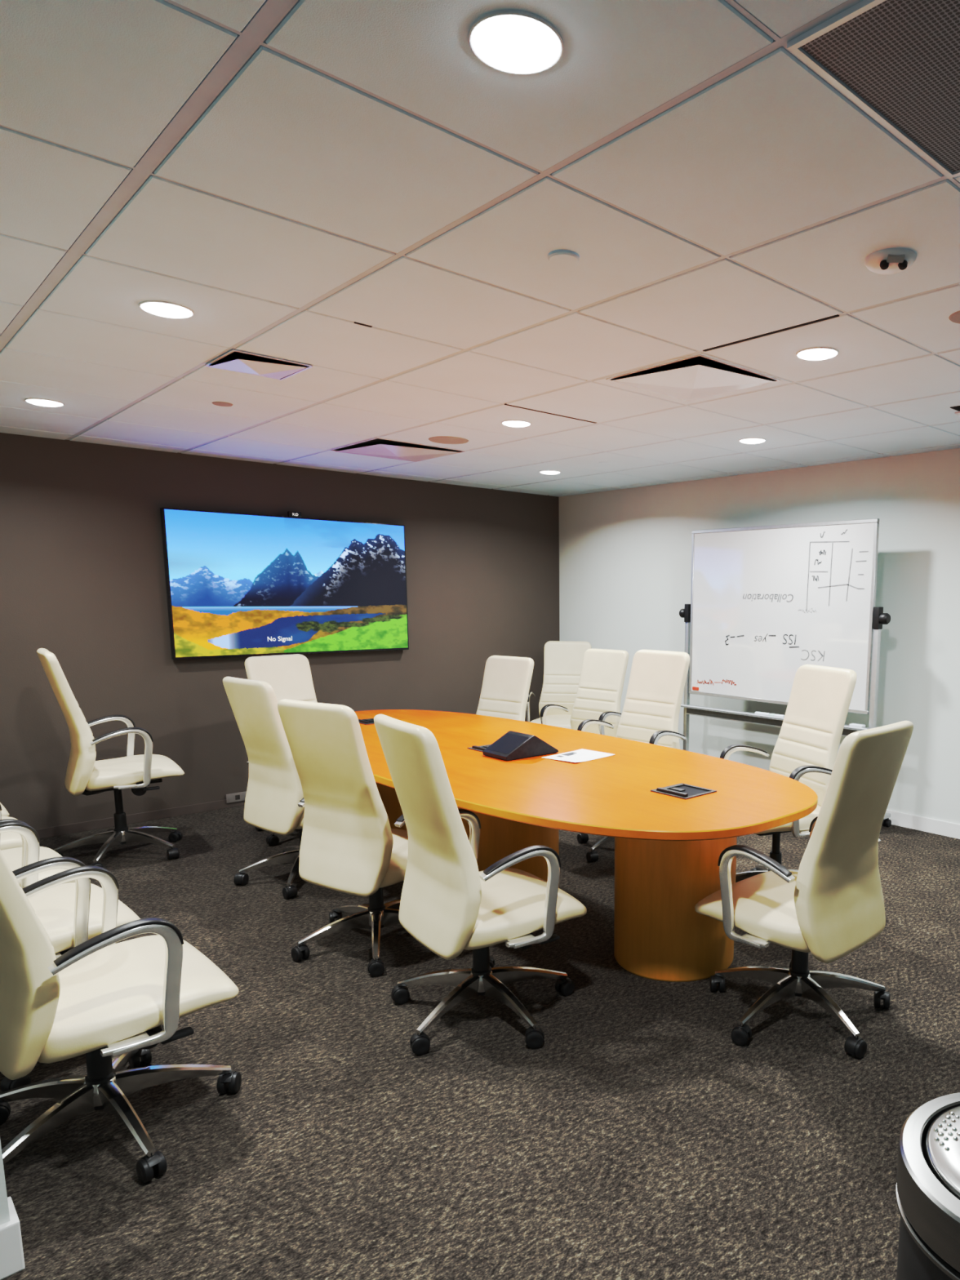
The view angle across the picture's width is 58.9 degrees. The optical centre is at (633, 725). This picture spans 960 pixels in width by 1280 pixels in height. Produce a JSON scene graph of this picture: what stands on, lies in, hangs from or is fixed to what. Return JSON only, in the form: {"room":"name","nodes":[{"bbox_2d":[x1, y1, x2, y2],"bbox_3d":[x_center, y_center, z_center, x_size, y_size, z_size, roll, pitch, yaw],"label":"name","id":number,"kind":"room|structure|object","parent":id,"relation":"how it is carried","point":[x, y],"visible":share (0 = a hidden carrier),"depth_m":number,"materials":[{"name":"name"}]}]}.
{"room":"conference room","nodes":[
{"label":"conference room","id":0,"kind":"room"},
{"bbox_2d":[0,1139,10,1225],"bbox_3d":[-1.919,0.107,1.171,1.487,2.377,0.080,-8,12,-44],"label":"wall","id":1,"kind":"structure","parent":0,"point":[4,1209],"depth_m":1.81,"materials":[{"name":"white paint"}]},
{"bbox_2d":[0,1196,25,1279],"bbox_3d":[-1.923,1.221,1.350,1.502,0.120,0.110,-8,12,-44],"label":"baseboard","id":2,"kind":"structure","parent":1,"relation":"attached to","point":[11,1253],"depth_m":1.82,"materials":[{"name":"white paint"}]},
{"bbox_2d":[0,432,559,829],"bbox_3d":[-2.963,-0.691,5.574,6.510,2.578,0.100,-8,12,-44],"label":"wall","id":3,"kind":"structure","parent":0,"point":[82,580],"depth_m":5.45,"materials":[{"name":"brown paint"}]},
{"bbox_2d":[35,799,244,838],"bbox_3d":[-2.940,0.560,5.725,6.295,0.060,0.008,-8,12,-44],"label":"baseboard","id":4,"kind":"structure","parent":3,"relation":"attached to","point":[190,809],"depth_m":5.43,"materials":[{"name":"brown plastic"}]},
{"bbox_2d":[226,791,246,803],"bbox_3d":[-2.799,0.505,5.844,0.136,0.064,0.010,-8,12,-44],"label":"wall outlet","id":5,"kind":"object","parent":3,"relation":"attached to","point":[237,797],"visible":0.55,"depth_m":5.84,"materials":[{"name":"grey plastic"}]},
{"bbox_2d":[235,795,239,799],"bbox_3d":[-2.759,0.501,5.880,0.120,0.032,0.003,-8,12,-44],"label":"socket","id":6,"kind":"object","parent":5,"relation":"attached to","point":[237,797],"depth_m":5.85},
{"bbox_2d":[160,507,408,659],"bbox_3d":[-2.410,-1.016,5.949,1.705,1.003,0.080,-8,12,-44],"label":"television","id":7,"kind":"object","parent":3,"relation":"attached to","point":[238,584],"visible":1,"depth_m":5.83,"materials":[{"name":"multicoloured glass"}]},
{"bbox_2d":[0,0,959,497],"bbox_3d":[-0.375,-1.395,2.836,6.510,0.100,7.420,-8,12,-44],"label":"ceiling","id":8,"kind":"structure","parent":0,"point":[770,148],"depth_m":2.12,"materials":[{"name":"tile"}]},
{"bbox_2d":[24,398,64,406],"bbox_3d":[-2.793,-1.529,3.936,0.154,0.015,0.154,-8,12,-44],"label":"recessed light","id":9,"kind":"object","parent":8,"relation":"in","point":[39,402],"visible":1,"depth_m":3.90,"materials":[{"name":"white plastic"}]},
{"bbox_2d":[138,300,194,318],"bbox_3d":[-1.480,-1.315,2.631,0.154,0.015,0.154,-8,12,-44],"label":"recessed light","id":10,"kind":"object","parent":8,"relation":"in","point":[159,308],"visible":1,"depth_m":2.60,"materials":[{"name":"white plastic"}]},
{"bbox_2d":[212,401,232,406],"bbox_3d":[-1.954,-1.529,3.945,0.090,0.007,0.090,-8,12,-44],"label":"sprinkler","id":11,"kind":"object","parent":8,"relation":"attached to","point":[217,403],"visible":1,"depth_m":3.94,"materials":[{"name":"white plastic"}]},
{"bbox_2d":[204,349,312,380],"bbox_3d":[-1.478,-1.406,3.275,0.301,0.040,0.301,-8,12,-44],"label":"ceiling vent","id":12,"kind":"object","parent":8,"relation":"in","point":[281,371],"visible":1,"depth_m":3.22,"materials":[{"name":"white metal"}]},
{"bbox_2d":[329,436,466,462],"bbox_3d":[-1.471,-1.705,5.188,0.601,0.044,0.601,-8,12,-44],"label":"ceiling vent","id":13,"kind":"object","parent":8,"relation":"in","point":[376,446],"visible":1,"depth_m":5.08,"materials":[{"name":"white metal"}]},
{"bbox_2d":[428,435,468,444],"bbox_3d":[-1.075,-1.660,4.825,0.230,0.007,0.230,-8,12,-44],"label":"ceiling speaker","id":14,"kind":"object","parent":8,"relation":"attached to","point":[441,439],"visible":1,"depth_m":4.81,"materials":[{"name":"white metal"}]},
{"bbox_2d":[0,0,959,495],"bbox_3d":[-0.376,-1.353,2.842,6.310,0.009,7.220,-8,12,-44],"label":"ceiling grid","id":15,"kind":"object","parent":8,"relation":"attached to","point":[271,13],"depth_m":1.84,"materials":[{"name":"white metal"}]},
{"bbox_2d":[467,9,563,74],"bbox_3d":[-0.191,-1.105,1.351,0.154,0.015,0.154,-8,12,-44],"label":"recessed light","id":16,"kind":"object","parent":8,"relation":"in","point":[516,42],"visible":1,"depth_m":1.33,"materials":[{"name":"white plastic"}]},
{"bbox_2d":[501,419,531,426],"bbox_3d":[-0.612,-1.574,4.332,0.154,0.015,0.154,-8,12,-44],"label":"recessed light","id":17,"kind":"object","parent":8,"relation":"in","point":[511,423],"visible":1,"depth_m":4.30,"materials":[{"name":"white plastic"}]},
{"bbox_2d":[539,470,560,474],"bbox_3d":[-0.607,-1.840,6.036,0.154,0.015,0.154,-8,12,-44],"label":"recessed light","id":18,"kind":"object","parent":8,"relation":"in","point":[544,472],"visible":1,"depth_m":6.00,"materials":[{"name":"white plastic"}]},
{"bbox_2d":[547,249,579,266],"bbox_3d":[-0.185,-1.239,2.199,0.084,0.013,0.084,-8,12,-44],"label":"sprinkler","id":19,"kind":"object","parent":8,"relation":"attached to","point":[558,257],"visible":1,"depth_m":2.19,"materials":[{"name":"plastic"}]},
{"bbox_2d":[354,314,839,422],"bbox_3d":[-0.379,-1.400,3.180,1.367,0.003,1.902,-4,10,-26],"label":"ceiling vent","id":20,"kind":"object","parent":8,"relation":"attached to","point":[837,315],"depth_m":2.86,"materials":[{"name":"metal"}]},
{"bbox_2d":[598,461,610,464],"bbox_3d":[-0.193,-1.774,5.599,0.084,0.007,0.084,-8,12,-44],"label":"sprinkler","id":21,"kind":"object","parent":8,"relation":"attached to","point":[602,462],"visible":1,"depth_m":5.59,"materials":[{"name":"plastic"}]},
{"bbox_2d":[605,354,780,400],"bbox_3d":[0.247,-1.416,3.435,0.511,0.042,0.511,-8,12,-44],"label":"ceiling vent","id":22,"kind":"object","parent":8,"relation":"in","point":[696,381],"visible":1,"depth_m":3.36,"materials":[{"name":"white metal"}]},
{"bbox_2d":[738,437,765,444],"bbox_3d":[0.682,-1.630,4.756,0.154,0.015,0.154,-8,12,-44],"label":"recessed light","id":23,"kind":"object","parent":8,"relation":"in","point":[748,440],"visible":1,"depth_m":4.72,"materials":[{"name":"white plastic"}]},
{"bbox_2d":[795,346,839,360],"bbox_3d":[0.676,-1.364,3.053,0.154,0.015,0.154,-8,12,-44],"label":"recessed light","id":24,"kind":"object","parent":8,"relation":"in","point":[814,353],"visible":1,"depth_m":3.02,"materials":[{"name":"white plastic"}]},
{"bbox_2d":[786,0,959,178],"bbox_3d":[0.671,-1.104,1.348,0.596,0.012,0.596,-8,12,-44],"label":"ceiling vent","id":25,"kind":"object","parent":8,"relation":"in","point":[898,61],"visible":1,"depth_m":1.39,"materials":[{"name":"grey metal"}]},
{"bbox_2d":[864,248,916,274],"bbox_3d":[0.679,-1.217,2.198,0.132,0.039,0.132,0,9,0],"label":"sensor","id":26,"kind":"object","parent":8,"relation":"attached to","point":[891,260],"visible":1,"depth_m":2.16,"materials":[{"name":"white plastic"}]},
{"bbox_2d":[948,311,959,323],"bbox_3d":[1.080,-1.300,2.631,0.150,0.007,0.150,-8,12,-44],"label":"ceiling speaker","id":27,"kind":"object","parent":8,"relation":"attached to","point":[955,317],"visible":1,"depth_m":2.64,"materials":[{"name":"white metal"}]},
{"bbox_2d":[950,405,959,415],"bbox_3d":[1.687,-1.480,3.900,0.280,0.030,0.280,-8,12,-44],"label":"ceiling vent","id":28,"kind":"object","parent":8,"relation":"in","point":[957,407],"visible":1,"depth_m":3.90,"materials":[{"name":"white metal"}]},
{"bbox_2d":[0,804,959,1279],"bbox_3d":[-0.394,1.053,3.218,6.510,0.100,7.420,-8,12,-44],"label":"floor","id":29,"kind":"structure","parent":0,"point":[638,1140],"depth_m":2.44,"materials":[{"name":"carpet"}]},
{"bbox_2d":[0,802,8,816],"bbox_3d":[-3.467,0.291,4.069,0.668,1.095,0.659,8,12,41],"label":"office chair","id":30,"kind":"object","parent":29,"relation":"on","point":[4,812],"visible":0.24,"depth_m":4.10,"materials":[{"name":"leather"}]},
{"bbox_2d":[0,816,22,850],"bbox_3d":[-2.999,0.366,3.608,0.671,1.095,0.661,7,11,37],"label":"office chair","id":31,"kind":"object","parent":29,"relation":"on","point":[9,840],"visible":0.06,"depth_m":3.57,"materials":[{"name":"leather"}]},
{"bbox_2d":[0,804,75,888],"bbox_3d":[-2.517,0.443,3.145,0.663,1.095,0.676,9,12,42],"label":"office chair","id":32,"kind":"object","parent":29,"relation":"on","point":[15,858],"visible":0.27,"depth_m":3.19,"materials":[{"name":"leather"}]},
{"bbox_2d":[0,822,140,1092],"bbox_3d":[-2.028,0.518,2.659,0.677,1.103,0.659,8,12,41],"label":"office chair","id":33,"kind":"object","parent":29,"relation":"on","point":[70,913],"visible":0.42,"depth_m":2.65,"materials":[{"name":"leather"}]},
{"bbox_2d":[36,648,184,867],"bbox_3d":[-2.934,0.156,4.667,0.674,1.185,0.660,-7,11,-38],"label":"office chair","id":34,"kind":"object","parent":29,"relation":"on","point":[86,775],"visible":0.94,"depth_m":4.50,"materials":[{"name":"leather"}]},
{"bbox_2d":[0,849,241,1182],"bbox_3d":[-1.458,0.595,2.246,0.655,1.089,0.669,9,12,43],"label":"office chair","id":35,"kind":"object","parent":29,"relation":"on","point":[102,998],"visible":1,"depth_m":2.14,"materials":[{"name":"leather"}]},
{"bbox_2d":[222,676,304,898],"bbox_3d":[-1.725,0.269,4.357,0.663,1.077,0.660,6,11,33],"label":"office chair","id":36,"kind":"object","parent":29,"relation":"on","point":[274,792],"visible":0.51,"depth_m":4.10,"materials":[{"name":"leather"}]},
{"bbox_2d":[244,653,317,845],"bbox_3d":[-2.029,0.129,5.159,0.671,1.101,0.691,7,11,35],"label":"office chair","id":37,"kind":"object","parent":29,"relation":"on","point":[290,677],"visible":0.1,"depth_m":5.24,"materials":[{"name":"leather"}]},
{"bbox_2d":[277,698,408,977],"bbox_3d":[-1.114,0.402,3.530,0.683,1.078,0.688,6,10,30],"label":"office chair","id":38,"kind":"object","parent":29,"relation":"on","point":[348,844],"visible":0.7,"depth_m":3.28,"materials":[{"name":"leather"}]},
{"bbox_2d":[373,714,586,1055],"bbox_3d":[-0.524,0.498,2.911,0.684,1.089,0.674,-6,11,-37],"label":"office chair","id":39,"kind":"object","parent":29,"relation":"on","point":[449,906],"visible":1,"depth_m":2.76,"materials":[{"name":"beige leather"}]},
{"bbox_2d":[475,655,533,721],"bbox_3d":[-0.978,0.088,5.573,0.666,1.071,0.674,7,11,35],"label":"office chair","id":40,"kind":"object","parent":29,"relation":"on","point":[506,682],"visible":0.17,"depth_m":5.66,"materials":[{"name":"leather"}]},
{"bbox_2d":[526,640,591,728],"bbox_3d":[-0.629,-0.173,7.208,0.663,1.087,0.680,1,9,4],"label":"office chair","id":41,"kind":"object","parent":29,"relation":"on","point":[562,660],"visible":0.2,"depth_m":7.33,"materials":[{"name":"leather"}]},
{"bbox_2d":[540,648,628,737],"bbox_3d":[-0.346,-0.004,6.136,0.667,1.089,0.684,7,11,38],"label":"office chair","id":42,"kind":"object","parent":29,"relation":"on","point":[603,671],"visible":0.4,"depth_m":6.22,"materials":[{"name":"leather"}]},
{"bbox_2d":[355,709,817,982],"bbox_3d":[-0.692,0.484,4.125,1.400,0.740,3.420,-8,12,-44],"label":"conference table","id":43,"kind":"object","parent":29,"relation":"on","point":[668,849],"visible":0.65,"depth_m":3.26,"materials":[{"name":"brown wood"}]},
{"bbox_2d":[358,718,374,724],"bbox_3d":[-1.551,-0.032,4.937,0.184,0.014,0.184,-8,12,-44],"label":"port","id":44,"kind":"object","parent":43,"relation":"on","point":[370,721],"visible":0.37,"depth_m":4.88,"materials":[{"name":"black plastic"}]},
{"bbox_2d":[467,744,490,751],"bbox_3d":[-0.690,0.107,4.091,0.184,0.014,0.184,-8,12,-44],"label":"port","id":45,"kind":"object","parent":43,"relation":"on","point":[482,748],"visible":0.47,"depth_m":4.07,"materials":[{"name":"black plastic"}]},
{"bbox_2d":[482,730,558,760],"bbox_3d":[-0.536,0.086,3.946,0.310,0.102,0.190,-8,12,-44],"label":"console","id":46,"kind":"object","parent":43,"relation":"on","point":[513,745],"visible":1,"depth_m":3.88,"materials":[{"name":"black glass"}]},
{"bbox_2d":[542,748,613,762],"bbox_3d":[-0.258,0.142,3.913,0.216,0.005,0.280,8,11,39],"label":"paper sheet","id":47,"kind":"object","parent":43,"relation":"on","point":[580,755],"visible":1,"depth_m":3.91,"materials":[{"name":"white paper"}]},
{"bbox_2d":[555,752,577,756],"bbox_3d":[-0.315,0.139,3.942,0.045,0.001,0.125,8,11,39],"label":"picture","id":48,"kind":"object","parent":47,"relation":"on","point":[565,754],"depth_m":3.94},
{"bbox_2d":[650,782,716,799],"bbox_3d":[0.196,0.249,3.226,0.184,0.014,0.184,-8,12,-44],"label":"port","id":49,"kind":"object","parent":43,"relation":"on","point":[682,790],"visible":1,"depth_m":3.21,"materials":[{"name":"black plastic"}]},
{"bbox_2d":[670,786,684,791],"bbox_3d":[0.173,0.250,3.242,0.030,0.005,0.055,-8,12,-44],"label":"socket","id":50,"kind":"object","parent":49,"relation":"attached to","point":[675,788],"depth_m":3.24,"materials":[{"name":"white plastic"}]},
{"bbox_2d":[577,649,689,862],"bbox_3d":[-0.021,0.163,4.824,0.657,1.168,0.671,-7,12,-41],"label":"office chair","id":51,"kind":"object","parent":29,"relation":"on","point":[651,711],"visible":0.48,"depth_m":4.90,"materials":[{"name":"leather"}]},
{"bbox_2d":[679,518,891,826],"bbox_3d":[0.952,-0.368,5.690,0.552,1.965,1.694,-8,12,-44],"label":"whiteboard","id":52,"kind":"object","parent":29,"relation":"on","point":[767,602],"visible":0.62,"depth_m":5.59,"materials":[{"name":"plastic"}]},
{"bbox_2d":[692,686,698,690],"bbox_3d":[0.463,-0.276,6.184,0.006,0.024,0.060,-8,12,-44],"label":"magnet","id":53,"kind":"object","parent":52,"relation":"attached to","point":[693,687],"visible":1,"depth_m":6.18,"materials":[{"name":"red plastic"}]},
{"bbox_2d":[754,711,769,715],"bbox_3d":[0.889,-0.079,5.717,0.116,0.026,0.027,8,11,39],"label":"marker pen","id":54,"kind":"object","parent":52,"relation":"on","point":[755,713],"visible":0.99,"depth_m":5.71,"materials":[{"name":"white plastic"}]},
{"bbox_2d":[680,704,868,736],"bbox_3d":[0.921,-0.035,5.714,0.102,0.080,1.580,-8,12,-44],"label":"tray","id":55,"kind":"object","parent":52,"relation":"on","point":[688,709],"depth_m":5.89,"materials":[{"name":"white plastic"}]},
{"bbox_2d":[768,713,784,718],"bbox_3d":[0.974,-0.065,5.633,0.116,0.026,0.027,8,12,40],"label":"marker pen","id":56,"kind":"object","parent":52,"relation":"on","point":[770,714],"visible":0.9,"depth_m":5.62,"materials":[{"name":"white plastic"}]},
{"bbox_2d":[848,723,865,728],"bbox_3d":[1.406,0.005,5.208,0.044,0.026,0.090,-8,12,-44],"label":"eraser","id":57,"kind":"object","parent":52,"relation":"on","point":[854,725],"visible":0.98,"depth_m":5.19,"materials":[{"name":"white plastic"}]},
{"bbox_2d":[720,664,857,881],"bbox_3d":[0.726,0.299,4.032,0.656,1.155,0.673,-4,10,-26],"label":"office chair","id":58,"kind":"object","parent":29,"relation":"on","point":[805,751],"visible":0.5,"depth_m":4.01,"materials":[{"name":"leather"}]},
{"bbox_2d":[694,720,913,1058],"bbox_3d":[0.579,0.506,2.928,0.678,1.084,0.665,9,12,43],"label":"office chair","id":59,"kind":"object","parent":29,"relation":"on","point":[829,908],"visible":1,"depth_m":2.77,"materials":[{"name":"leather"}]},
{"bbox_2d":[895,1092,959,1279],"bbox_3d":[0.599,0.969,1.292,0.388,0.675,0.388,-8,12,-44],"label":"waste bin","id":60,"kind":"object","parent":29,"relation":"on","point":[927,1188],"visible":1,"depth_m":1.23,"materials":[{"name":"metal"}]},
{"bbox_2d":[559,448,959,823],"bbox_3d":[1.925,-0.596,5.211,0.100,2.578,7.320,-8,12,-44],"label":"wall","id":61,"kind":"structure","parent":0,"point":[625,554],"depth_m":5.70,"materials":[{"name":"white paint"}]},
{"bbox_2d":[885,808,959,839],"bbox_3d":[1.844,0.632,5.394,0.014,0.095,7.208,-8,12,-44],"label":"baseboard","id":62,"kind":"structure","parent":61,"relation":"attached to","point":[935,826],"depth_m":5.35,"materials":[{"name":"white paint"}]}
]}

